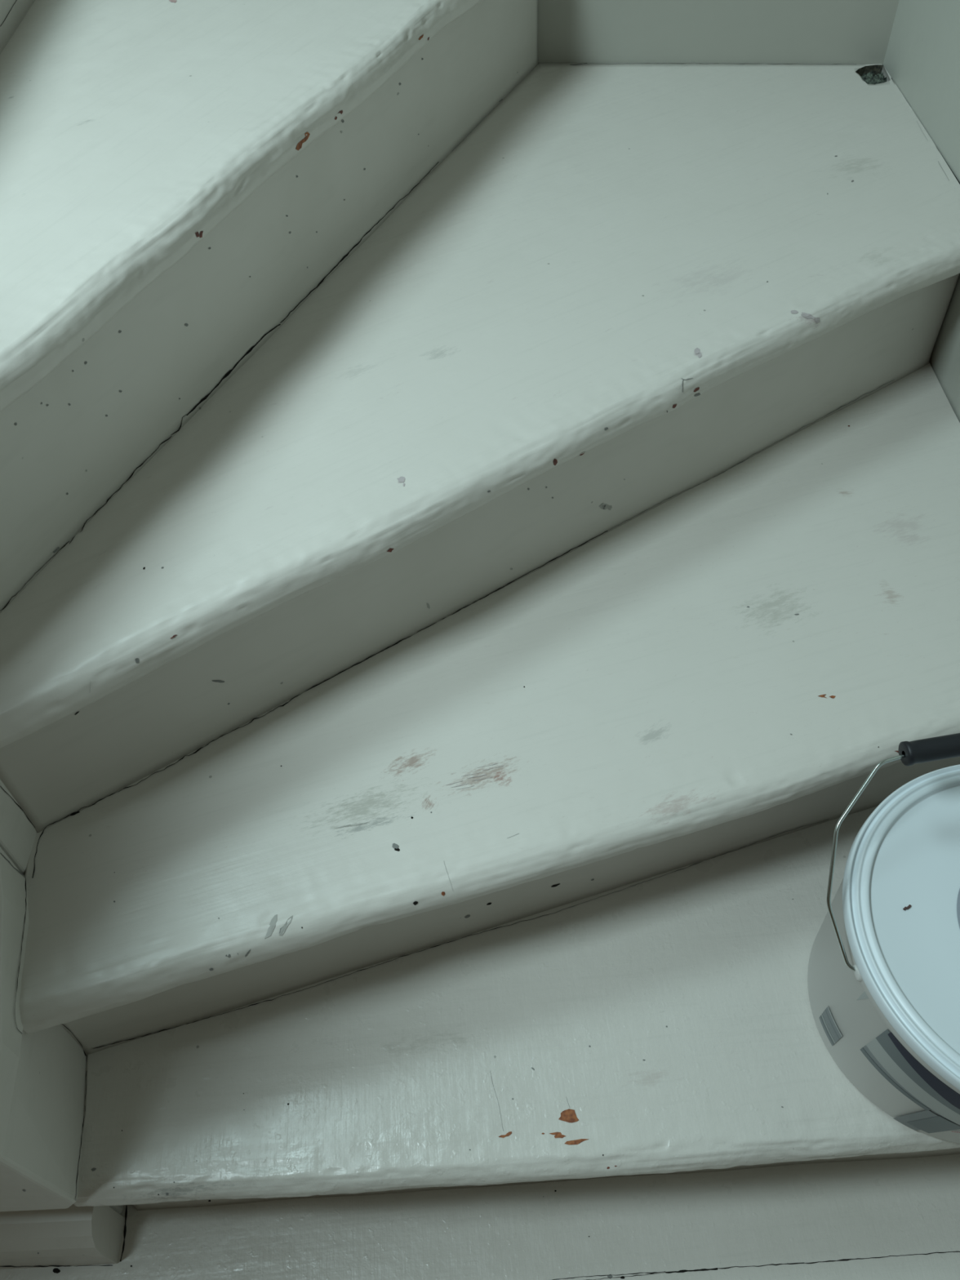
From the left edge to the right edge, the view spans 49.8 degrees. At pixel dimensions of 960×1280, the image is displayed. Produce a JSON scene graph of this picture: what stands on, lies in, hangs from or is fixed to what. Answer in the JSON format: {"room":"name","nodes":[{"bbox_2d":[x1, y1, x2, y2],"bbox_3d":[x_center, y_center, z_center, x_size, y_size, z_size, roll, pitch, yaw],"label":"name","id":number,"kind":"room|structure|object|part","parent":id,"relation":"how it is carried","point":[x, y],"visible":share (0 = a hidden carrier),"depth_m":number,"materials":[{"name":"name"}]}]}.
{"room":"staircase","nodes":[
{"label":"staircase","id":0,"kind":"room"},
{"bbox_2d":[0,1154,959,1279],"bbox_3d":[-0.233,0.888,0.736,1.850,0.041,1.400,-3,50,0],"label":"floor","id":1,"kind":"structure","parent":0,"point":[897,1219],"depth_m":0.97,"materials":[{"name":"paint"}]},
{"bbox_2d":[0,0,959,1269],"bbox_3d":[-0.179,-0.196,0.909,1.500,1.081,1.600,-3,50,0],"label":"staircase","id":2,"kind":"structure","parent":1,"relation":"on","point":[479,517],"depth_m":0.92,"materials":[{"name":"paint"}]},
{"bbox_3d":[-0.409,0.366,0.879,0.157,0.421,0.204,-3,50,0],"label":"newel post","id":3,"kind":"part","parent":2,"relation":"part of","materials":[{"name":"paint"}]},
{"bbox_2d":[807,733,959,1143],"bbox_3d":[0.417,0.246,0.804,0.313,0.279,0.295,-3,50,0],"label":"paint bucket","id":4,"kind":"object","parent":2,"relation":"on","point":[883,978],"visible":1,"depth_m":0.79,"materials":[{"name":"plastic"},{"name":"metal"}]},
{"bbox_3d":[0.410,0.151,0.782,0.316,0.106,0.119,-9,50,-5],"label":"wire handle","id":5,"kind":"part","parent":4,"relation":"part of","materials":[{"name":"silver metal"}]},
{"bbox_3d":[0.423,0.216,0.770,0.295,0.013,0.295,-3,50,0],"label":"lid","id":6,"kind":"part","parent":4,"relation":"part of","materials":[{"name":"white plastic"}]},
{"bbox_2d":[902,904,911,910],"bbox_3d":[0.323,0.202,0.781,0.007,0.002,0.002,-23,53,-16],"label":"flake","id":7,"kind":"object","parent":4,"relation":"on","point":[909,905],"visible":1,"depth_m":0.78,"materials":[{"name":"black paint"}]},
{"bbox_2d":[537,0,898,64],"bbox_3d":[-0.228,-1.212,0.965,1.800,2.300,0.100,3,50,5],"label":"wall","id":8,"kind":"structure","parent":0,"point":[570,31],"depth_m":1.33,"materials":[{"name":"paint"}]},
{"bbox_2d":[883,0,959,422],"bbox_3d":[0.600,-0.325,0.192,0.134,2.300,2.500,-3,50,0],"label":"wall","id":9,"kind":"structure","parent":0,"point":[922,55],"depth_m":1.19,"materials":[{"name":"paint"}]}
]}

